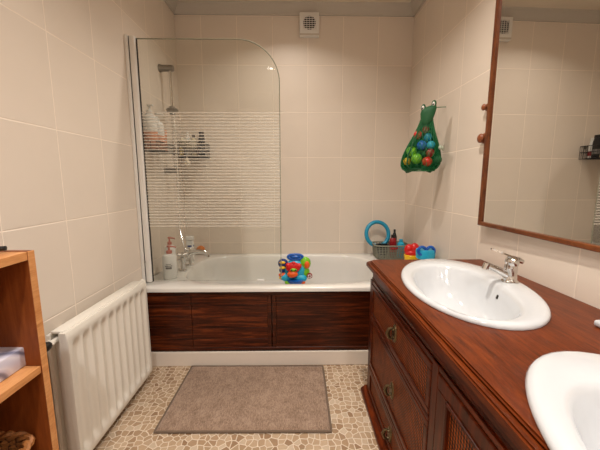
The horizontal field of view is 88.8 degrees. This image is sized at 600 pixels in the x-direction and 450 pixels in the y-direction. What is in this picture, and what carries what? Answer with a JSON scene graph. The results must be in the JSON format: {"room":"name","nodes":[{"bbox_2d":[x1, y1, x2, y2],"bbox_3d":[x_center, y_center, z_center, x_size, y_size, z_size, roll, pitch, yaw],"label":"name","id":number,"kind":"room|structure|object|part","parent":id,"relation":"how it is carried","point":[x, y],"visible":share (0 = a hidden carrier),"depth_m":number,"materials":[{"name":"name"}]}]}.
{"room":"bathroom","nodes":[
{"label":"bathroom","id":0,"kind":"room"},
{"bbox_2d":[0,0,186,396],"bbox_3d":[-1.024,-0.210,0.623,0.100,2.540,4.225,0,8,-1],"label":"wall","id":1,"kind":"structure","parent":0,"point":[68,194],"depth_m":1.38,"materials":[{"name":"tile"}]},
{"bbox_2d":[46,279,151,449],"bbox_3d":[-0.919,0.639,1.454,0.131,0.584,0.724,0,8,-1],"label":"radiator","id":2,"kind":"object","parent":1,"relation":"attached to","point":[99,358],"visible":0.99,"depth_m":1.31,"materials":[{"name":"metal"}]},
{"bbox_3d":[-0.898,0.431,1.081,0.035,0.035,0.042,0,8,-1],"label":"valve knob","id":3,"kind":"part","parent":2,"relation":"part of","materials":[{"name":"metal"}]},
{"bbox_3d":[-0.930,0.626,1.450,0.017,0.530,0.583,0,8,-1],"label":"panel","id":4,"kind":"part","parent":2,"relation":"part of","materials":[{"name":"metal"}]},
{"bbox_2d":[144,140,175,153],"bbox_3d":[-0.936,-0.515,2.023,0.117,0.062,0.303,0,8,-1],"label":"shower caddy","id":5,"kind":"object","parent":1,"relation":"attached to","point":[173,149],"visible":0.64,"depth_m":2.01,"materials":[{"name":"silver metal"}]},
{"bbox_2d":[143,104,158,148],"bbox_3d":[-0.933,-0.611,1.913,0.087,0.269,0.084,2,8,16],"label":"pump bottle","id":6,"kind":"object","parent":5,"relation":"in","point":[150,127],"visible":0.9,"depth_m":1.89,"materials":[{"name":"white plastic"}]},
{"bbox_2d":[155,112,164,149],"bbox_3d":[-0.935,-0.614,2.019,0.083,0.244,0.080,-5,9,-29],"label":"pump bottle","id":7,"kind":"object","parent":5,"relation":"in","point":[161,135],"visible":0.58,"depth_m":2.00,"materials":[{"name":"white plastic"}]},
{"bbox_2d":[164,130,167,150],"bbox_3d":[-0.943,-0.581,2.119,0.052,0.150,0.038,0,8,-1],"label":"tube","id":8,"kind":"object","parent":5,"relation":"in","point":[165,131],"visible":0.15,"depth_m":2.11,"materials":[{"name":"white plastic"}]},
{"bbox_2d":[164,0,177,14],"bbox_3d":[-0.944,-1.431,0.450,0.060,0.075,4.025,0,8,-1],"label":"trim","id":9,"kind":"structure","parent":1,"relation":"attached to","point":[172,4],"depth_m":2.35,"materials":[{"name":"grey paint"}]},
{"bbox_2d":[158,64,185,252],"bbox_3d":[-0.920,-0.461,2.235,0.157,1.364,0.130,0,8,-1],"label":"shower rail","id":10,"kind":"object","parent":1,"relation":"attached to","point":[172,110],"visible":0.98,"depth_m":2.22,"materials":[{"name":"silver metal"}]},
{"bbox_2d":[124,34,281,281],"bbox_3d":[-0.555,-0.357,1.855,0.875,1.452,0.050,0,8,-1],"label":"screen","id":11,"kind":"object","parent":1,"relation":"attached to","point":[130,42],"visible":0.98,"depth_m":1.82,"materials":[{"name":"clear glass"}]},
{"bbox_3d":[-0.953,-0.357,1.848,0.036,1.450,0.036,0,8,-1],"label":"frame post","id":12,"kind":"part","parent":11,"relation":"part of","materials":[{"name":"white plastic"}]},
{"bbox_3d":[-0.529,-0.355,1.855,0.817,1.432,0.006,0,8,-1],"label":"glass panel","id":13,"kind":"part","parent":11,"relation":"part of","materials":[{"name":"clear glass"}]},
{"bbox_2d":[93,334,378,449],"bbox_3d":[-0.009,1.094,0.826,2.129,0.100,4.225,0,8,-1],"label":"floor","id":14,"kind":"structure","parent":0,"point":[133,429],"depth_m":1.45,"materials":[{"name":"beige stone"}]},
{"bbox_2d":[0,250,58,449],"bbox_3d":[-0.817,0.597,0.496,0.301,0.978,0.698,0,8,-1],"label":"shelf unit","id":15,"kind":"object","parent":14,"relation":"on","point":[26,399],"visible":1,"depth_m":0.79,"materials":[{"name":"brown wood"}]},
{"bbox_2d":[0,246,6,250],"bbox_3d":[-0.769,0.057,0.730,0.112,0.021,0.030,-2,8,-15],"label":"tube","id":16,"kind":"object","parent":15,"relation":"on","point":[2,248],"visible":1,"depth_m":0.74,"materials":[{"name":"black plastic"}]},
{"bbox_2d":[0,347,25,381],"bbox_3d":[-0.827,0.365,0.633,0.230,0.052,0.340,0,8,-1],"label":"tissue box","id":17,"kind":"object","parent":15,"relation":"on","point":[12,359],"visible":1,"depth_m":0.76,"materials":[{"name":"white cardboard"}]},
{"bbox_2d":[0,430,34,449],"bbox_3d":[-0.817,0.778,0.689,0.269,0.409,0.353,0,8,-1],"label":"wicker basket","id":18,"kind":"object","parent":15,"relation":"on","point":[24,440],"visible":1,"depth_m":0.81,"materials":[{"name":"brown wicker"}]},
{"bbox_2d":[153,365,331,432],"bbox_3d":[-0.264,0.917,1.662,0.827,0.011,0.515,0,8,0],"label":"bath mat","id":19,"kind":"object","parent":14,"relation":"on","point":[210,398],"visible":1,"depth_m":1.60,"materials":[{"name":"beige fabric"}]},
{"bbox_2d":[146,253,378,365],"bbox_3d":[-0.022,0.568,2.332,1.952,0.513,0.892,0,8,-1],"label":"bathtub","id":20,"kind":"object","parent":14,"relation":"on","point":[238,315],"visible":0.77,"depth_m":1.92,"materials":[{"name":"plastic"}]},
{"bbox_2d":[162,245,177,279],"bbox_3d":[-0.860,0.242,2.026,0.093,0.219,0.091,-2,8,-12],"label":"pump bottle","id":21,"kind":"object","parent":20,"relation":"on","point":[169,260],"visible":1,"depth_m":2.00,"materials":[{"name":"white plastic"}]},
{"bbox_2d":[164,237,175,253],"bbox_3d":[-0.893,0.209,2.115,0.075,0.259,0.073,-2,8,-12],"label":"pump bottle","id":22,"kind":"object","parent":20,"relation":"on","point":[169,242],"visible":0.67,"depth_m":2.09,"materials":[{"name":"white plastic"}]},
{"bbox_2d":[185,236,194,260],"bbox_3d":[-0.884,0.188,2.468,0.060,0.200,0.040,-1,8,-7],"label":"wash bottle","id":23,"kind":"object","parent":20,"relation":"on","point":[189,239],"visible":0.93,"depth_m":2.44,"materials":[{"name":"white plastic"}]},
{"bbox_2d":[176,247,209,271],"bbox_3d":[-0.807,0.251,2.242,0.220,0.140,0.197,5,10,32],"label":"tap","id":24,"kind":"object","parent":20,"relation":"on","point":[191,251],"visible":0.98,"depth_m":2.24,"materials":[{"name":"silver metal"}]},
{"bbox_3d":[-0.834,0.208,2.177,0.063,0.032,0.060,3,9,21],"label":"cross handle","id":25,"kind":"part","parent":24,"relation":"part of","materials":[{"name":"silver metal"}]},
{"bbox_3d":[-0.755,0.215,2.256,0.177,0.073,0.031,0,8,-1],"label":"spout","id":26,"kind":"part","parent":24,"relation":"part of","materials":[{"name":"silver metal"}]},
{"bbox_3d":[-0.015,0.595,1.913,1.951,0.391,0.020,0,8,-1],"label":"panel frame","id":27,"kind":"part","parent":20,"relation":"part of","materials":[{"name":"brown wood"}]},
{"bbox_2d":[278,253,311,283],"bbox_3d":[-0.030,0.452,2.280,0.205,0.493,0.192,8,11,44],"label":"toy","id":28,"kind":"object","parent":20,"relation":"in","point":[295,270],"visible":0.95,"depth_m":2.25,"materials":[{"name":"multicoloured plastic"}]},
{"bbox_3d":[-0.035,0.235,2.256,0.128,0.056,0.030,0,8,-1],"label":"handle","id":29,"kind":"part","parent":28,"relation":"part of","materials":[{"name":"blue plastic"}]},
{"bbox_2d":[372,241,407,259],"bbox_3d":[0.755,0.214,2.564,0.297,0.122,0.210,0,8,-1],"label":"storage basket","id":30,"kind":"object","parent":20,"relation":"on","point":[387,255],"visible":0.73,"depth_m":2.49,"materials":[{"name":"grey plastic"}]},
{"bbox_2d":[364,220,389,246],"bbox_3d":[0.659,0.076,2.608,0.225,0.231,0.077,-1,8,-5],"label":"ring","id":31,"kind":"object","parent":30,"relation":"in","point":[371,223],"visible":0.86,"depth_m":2.60,"materials":[{"name":"teal plastic"}]},
{"bbox_2d":[376,243,388,254],"bbox_3d":[0.682,0.200,2.540,0.110,0.083,0.110,0,8,-1],"label":"bath scrubber","id":32,"kind":"object","parent":30,"relation":"in","point":[380,244],"visible":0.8,"depth_m":2.51,"materials":[{"name":"black plastic"}]},
{"bbox_2d":[389,235,395,257],"bbox_3d":[0.768,0.174,2.538,0.059,0.191,0.041,0,8,-1],"label":"bottle","id":33,"kind":"object","parent":30,"relation":"in","point":[392,242],"visible":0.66,"depth_m":2.52,"materials":[{"name":"red plastic"}]},
{"bbox_2d":[397,239,404,257],"bbox_3d":[0.833,0.192,2.536,0.067,0.156,0.047,0,8,-1],"label":"bottle","id":34,"kind":"object","parent":30,"relation":"in","point":[400,243],"visible":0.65,"depth_m":2.52,"materials":[{"name":"plastic"}]},
{"bbox_2d":[404,243,418,259],"bbox_3d":[0.840,0.221,2.313,0.108,0.178,0.104,0,8,-1],"label":"toy","id":35,"kind":"object","parent":20,"relation":"on","point":[410,249],"visible":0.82,"depth_m":2.28,"materials":[{"name":"plastic"}]},
{"bbox_2d":[404,254,416,259],"bbox_3d":[0.840,0.266,2.320,0.104,0.088,0.104,0,8,-1],"label":"cup","id":36,"kind":"object","parent":35,"relation":"on","point":[406,256],"depth_m":2.28,"materials":[{"name":"yellow plastic"}]},
{"bbox_2d":[416,246,435,259],"bbox_3d":[0.852,0.237,2.088,0.129,0.211,0.114,2,8,14],"label":"bucket","id":37,"kind":"object","parent":20,"relation":"on","point":[422,252],"visible":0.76,"depth_m":2.04,"materials":[{"name":"plastic"}]},
{"bbox_2d":[361,259,599,449],"bbox_3d":[0.658,0.677,0.739,0.634,0.749,1.856,0,8,-1],"label":"vanity cabinet","id":38,"kind":"object","parent":14,"relation":"on","point":[437,380],"visible":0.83,"depth_m":0.85,"materials":[{"name":"brown wood"}]},
{"bbox_3d":[0.379,0.865,1.285,0.020,0.132,0.679,0,8,-1],"label":"drawer","id":39,"kind":"part","parent":38,"relation":"part of","materials":[{"name":"brown wood"}]},
{"bbox_3d":[0.380,0.790,1.274,0.025,0.012,0.689,0,8,-1],"label":"rail","id":40,"kind":"part","parent":38,"relation":"part of","materials":[{"name":"brown wood"}]},
{"bbox_3d":[0.358,0.873,1.277,0.036,0.075,0.040,0,8,-1],"label":"drawer pull","id":41,"kind":"part","parent":38,"relation":"part of","materials":[{"name":"gold metal"}]},
{"bbox_3d":[0.358,0.675,1.249,0.036,0.075,0.040,0,8,-1],"label":"drawer pull","id":42,"kind":"part","parent":38,"relation":"part of","materials":[{"name":"gold metal"}]},
{"bbox_3d":[0.358,0.430,1.214,0.036,0.075,0.040,0,8,-1],"label":"drawer pull","id":43,"kind":"part","parent":38,"relation":"part of","materials":[{"name":"gold metal"}]},
{"bbox_3d":[0.379,0.655,1.255,0.020,0.252,0.679,0,8,-1],"label":"drawer","id":44,"kind":"part","parent":38,"relation":"part of","materials":[{"name":"brown wood"}]},
{"bbox_3d":[0.380,0.520,1.236,0.025,0.012,0.689,0,8,-1],"label":"rail","id":45,"kind":"part","parent":38,"relation":"part of","materials":[{"name":"brown wood"}]},
{"bbox_3d":[0.379,0.429,1.223,0.020,0.164,0.679,0,8,-1],"label":"drawer","id":46,"kind":"part","parent":38,"relation":"part of","materials":[{"name":"brown wood"}]},
{"bbox_3d":[0.391,0.413,0.685,0.020,0.016,1.767,0,8,-1],"label":"rail","id":47,"kind":"part","parent":38,"relation":"part of","materials":[{"name":"brown wood"}]},
{"bbox_3d":[0.395,0.375,0.681,0.032,0.066,1.810,0,8,-1],"label":"frieze moulding","id":48,"kind":"part","parent":38,"relation":"part of","materials":[{"name":"brown wood"}]},
{"bbox_3d":[0.384,0.712,0.744,0.025,0.588,0.262,0,8,-1],"label":"cabinet door","id":49,"kind":"part","parent":38,"relation":"part of","materials":[{"name":"brown wood"}]},
{"bbox_2d":[401,259,550,330],"bbox_3d":[0.630,0.299,1.195,0.448,0.164,0.734,1,8,9],"label":"basin","id":50,"kind":"object","parent":38,"relation":"in","point":[468,292],"visible":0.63,"depth_m":1.21,"materials":[{"name":"white ceramic"}]},
{"bbox_2d":[482,248,523,283],"bbox_3d":[0.777,0.153,1.175,0.148,0.132,0.057,1,8,6],"label":"tap","id":51,"kind":"object","parent":50,"relation":"on","point":[509,273],"visible":1,"depth_m":1.16,"materials":[{"name":"silver metal"}]},
{"bbox_3d":[0.757,0.177,1.180,0.108,0.064,0.034,1,8,6],"label":"spout","id":52,"kind":"part","parent":51,"relation":"part of","materials":[{"name":"silver metal"}]},
{"bbox_3d":[0.790,0.121,1.169,0.121,0.066,0.048,1,8,6],"label":"lever","id":53,"kind":"part","parent":51,"relation":"part of","materials":[{"name":"silver metal"}]},
{"bbox_2d":[525,351,599,449],"bbox_3d":[0.578,0.418,0.362,0.448,0.164,0.734,1,8,9],"label":"basin","id":54,"kind":"object","parent":38,"relation":"in","point":[562,388],"visible":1,"depth_m":0.57,"materials":[{"name":"white ceramic"}]},
{"bbox_2d":[594,320,599,327],"bbox_3d":[0.863,0.275,0.811,0.080,0.026,0.100,-1,8,-7],"label":"soap dish","id":55,"kind":"object","parent":38,"relation":"on","point":[596,322],"visible":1,"depth_m":0.85,"materials":[{"name":"white ceramic"}]},
{"bbox_2d":[174,15,413,253],"bbox_3d":[-0.042,-0.504,2.680,1.929,2.540,0.100,0,8,-1],"label":"wall","id":56,"kind":"structure","parent":0,"point":[345,91],"depth_m":2.59,"materials":[{"name":"tile"}]},
{"bbox_2d":[172,142,209,157],"bbox_3d":[-0.883,-0.611,2.502,0.238,0.116,0.191,0,8,-1],"label":"shower caddy","id":57,"kind":"object","parent":56,"relation":"attached to","point":[207,154],"visible":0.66,"depth_m":2.42,"materials":[{"name":"black metal"}]},
{"bbox_2d":[179,145,183,155],"bbox_3d":[-0.959,-0.609,2.474,0.032,0.106,0.032,0,8,-1],"label":"shampoo bottle","id":58,"kind":"object","parent":57,"relation":"in","point":[180,147],"visible":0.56,"depth_m":2.46,"materials":[{"name":"white plastic"}]},
{"bbox_2d":[179,138,186,145],"bbox_3d":[-0.933,-0.662,2.446,0.067,0.066,0.066,0,8,-1],"label":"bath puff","id":59,"kind":"object","parent":57,"relation":"in","point":[182,141],"visible":0.84,"depth_m":2.42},
{"bbox_2d":[184,158,189,165],"bbox_3d":[-0.890,-0.514,2.414,0.047,0.105,0.030,0,8,-1],"label":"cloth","id":60,"kind":"object","parent":57,"relation":"hanging from","point":[187,162],"visible":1,"depth_m":2.41,"materials":[{"name":"white fabric"}]},
{"bbox_2d":[185,132,190,155],"bbox_3d":[-0.927,-0.665,2.532,0.045,0.201,0.045,0,8,-1],"label":"shampoo bottle","id":61,"kind":"object","parent":57,"relation":"in","point":[187,137],"visible":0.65,"depth_m":2.52,"materials":[{"name":"white plastic"}]},
{"bbox_2d":[185,140,196,150],"bbox_3d":[-0.872,-0.639,2.461,0.094,0.093,0.095,0,8,-1],"label":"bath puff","id":62,"kind":"object","parent":57,"relation":"in","point":[189,142],"visible":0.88,"depth_m":2.43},
{"bbox_2d":[191,135,196,155],"bbox_3d":[-0.878,-0.653,2.534,0.045,0.176,0.045,0,8,-1],"label":"shampoo bottle","id":63,"kind":"object","parent":57,"relation":"in","point":[194,153],"visible":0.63,"depth_m":2.52,"materials":[{"name":"white plastic"}]},
{"bbox_2d":[198,132,205,155],"bbox_3d":[-0.793,-0.652,2.475,0.050,0.191,0.059,0,8,-1],"label":"shampoo bottle","id":64,"kind":"object","parent":57,"relation":"in","point":[201,139],"visible":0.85,"depth_m":2.46,"materials":[{"name":"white plastic"}]},
{"bbox_2d":[175,0,412,16],"bbox_3d":[-0.041,-1.713,2.427,1.929,0.075,0.060,0,8,-1],"label":"trim","id":65,"kind":"structure","parent":56,"relation":"attached to","point":[184,7],"depth_m":2.42,"materials":[{"name":"grey paint"}]},
{"bbox_2d":[300,12,318,37],"bbox_3d":[0.075,-1.597,2.448,0.156,0.176,0.053,0,8,-1],"label":"fan","id":66,"kind":"object","parent":56,"relation":"attached to","point":[309,21],"visible":1,"depth_m":2.43,"materials":[{"name":"white plastic"}]},
{"bbox_2d":[303,15,315,29],"bbox_3d":[0.075,-1.602,2.423,0.100,0.105,0.006,0,8,-1],"label":"grille","id":67,"kind":"object","parent":66,"relation":"attached to","point":[309,21],"depth_m":2.42,"materials":[{"name":"white plastic"}]},
{"bbox_2d":[208,0,410,1],"bbox_3d":[-0.009,-1.519,0.452,2.129,0.100,4.225,0,8,-1],"label":"ceiling","id":68,"kind":"structure","parent":0,"point":[208,0],"depth_m":2.38,"materials":[{"name":"paint"}]},
{"bbox_2d":[403,0,599,308],"bbox_3d":[1.005,-0.215,0.655,0.100,2.540,4.225,0,8,-1],"label":"wall","id":69,"kind":"structure","parent":0,"point":[453,39],"depth_m":1.79,"materials":[{"name":"tile"}]},
{"bbox_2d":[410,0,425,16],"bbox_3d":[0.925,-1.435,0.479,0.060,0.075,4.025,0,8,-1],"label":"trim","id":70,"kind":"structure","parent":69,"relation":"attached to","point":[416,5],"depth_m":2.37,"materials":[{"name":"grey paint"}]},
{"bbox_2d":[400,100,445,172],"bbox_3d":[0.786,-0.557,1.966,0.259,0.442,0.154,3,9,20],"label":"net bag","id":71,"kind":"object","parent":69,"relation":"hanging from","point":[427,114],"visible":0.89,"depth_m":1.94,"materials":[{"name":"green fabric"}]},
{"bbox_2d":[406,146,416,155],"bbox_3d":[0.729,-0.482,2.005,0.064,0.064,0.064,0,8,-1],"label":"ball","id":72,"kind":"object","parent":71,"relation":"in","point":[414,148],"visible":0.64,"depth_m":1.98,"materials":[{"name":"plastic"}]},
{"bbox_2d":[411,153,421,163],"bbox_3d":[0.753,-0.428,1.981,0.068,0.068,0.068,0,8,-1],"label":"ball","id":73,"kind":"object","parent":71,"relation":"in","point":[416,158],"visible":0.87,"depth_m":1.96,"materials":[{"name":"plastic"}]},
{"bbox_2d":[414,131,421,138],"bbox_3d":[0.760,-0.581,1.973,0.054,0.054,0.054,0,8,-1],"label":"ball","id":74,"kind":"object","parent":71,"relation":"in","point":[415,132],"visible":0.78,"depth_m":1.96,"materials":[{"name":"red plastic"}]},
{"bbox_2d":[417,140,426,149],"bbox_3d":[0.776,-0.508,1.954,0.062,0.062,0.062,0,8,-1],"label":"ball","id":75,"kind":"object","parent":71,"relation":"in","point":[421,144],"visible":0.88,"depth_m":1.93,"materials":[{"name":"blue plastic"}]},
{"bbox_2d":[419,148,427,156],"bbox_3d":[0.807,-0.473,1.994,0.058,0.058,0.058,0,8,-1],"label":"ball","id":76,"kind":"object","parent":71,"relation":"in","point":[425,149],"visible":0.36,"depth_m":1.98,"materials":[{"name":"green plastic"}]},
{"bbox_2d":[422,126,428,132],"bbox_3d":[0.798,-0.607,1.946,0.043,0.043,0.043,0,8,-1],"label":"ball","id":77,"kind":"object","parent":71,"relation":"in","point":[426,127],"visible":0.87,"depth_m":1.93,"materials":[{"name":"red plastic"}]},
{"bbox_2d":[422,157,431,165],"bbox_3d":[0.808,-0.403,1.947,0.062,0.062,0.062,0,8,-1],"label":"ball","id":78,"kind":"object","parent":71,"relation":"in","point":[427,160],"visible":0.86,"depth_m":1.93,"materials":[{"name":"red plastic"}]},
{"bbox_2d":[423,133,431,141],"bbox_3d":[0.815,-0.558,1.952,0.054,0.054,0.054,0,8,-1],"label":"ball","id":79,"kind":"object","parent":71,"relation":"in","point":[426,135],"visible":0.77,"depth_m":1.94,"materials":[{"name":"teal plastic"}]},
{"bbox_2d":[426,149,434,156],"bbox_3d":[0.822,-0.455,1.936,0.054,0.054,0.054,0,8,-1],"label":"ball","id":80,"kind":"object","parent":71,"relation":"in","point":[430,154],"visible":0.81,"depth_m":1.92,"materials":[{"name":"red plastic"}]},
{"bbox_2d":[427,141,434,148],"bbox_3d":[0.826,-0.505,1.934,0.052,0.052,0.052,0,8,-1],"label":"ball","id":81,"kind":"object","parent":71,"relation":"in","point":[430,143],"visible":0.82,"depth_m":1.92,"materials":[{"name":"plastic"}]},
{"bbox_2d":[433,156,441,163],"bbox_3d":[0.867,-0.411,1.933,0.054,0.054,0.054,0,8,-1],"label":"ball","id":82,"kind":"object","parent":71,"relation":"in","point":[437,158],"visible":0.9,"depth_m":1.92,"materials":[{"name":"green plastic"}]},
{"bbox_2d":[477,133,484,143],"bbox_3d":[0.922,-0.439,1.553,0.038,0.052,0.052,0,8,-1],"label":"coat hook","id":83,"kind":"object","parent":69,"relation":"attached to","point":[480,139],"visible":0.8,"depth_m":1.54,"materials":[{"name":"brown wood"}]},
{"bbox_2d":[481,104,486,110],"bbox_3d":[0.924,-0.587,1.527,0.034,0.036,0.036,0,8,-1],"label":"coat hook","id":84,"kind":"object","parent":69,"relation":"attached to","point":[484,106],"visible":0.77,"depth_m":1.52,"materials":[{"name":"brown wood"}]},
{"bbox_2d":[477,0,599,252],"bbox_3d":[0.951,-0.484,0.596,0.027,1.230,1.772,0,8,-2],"label":"wall mirror","id":85,"kind":"object","parent":69,"relation":"attached to","point":[540,177],"visible":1,"depth_m":1.17,"materials":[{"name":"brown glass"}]}
]}

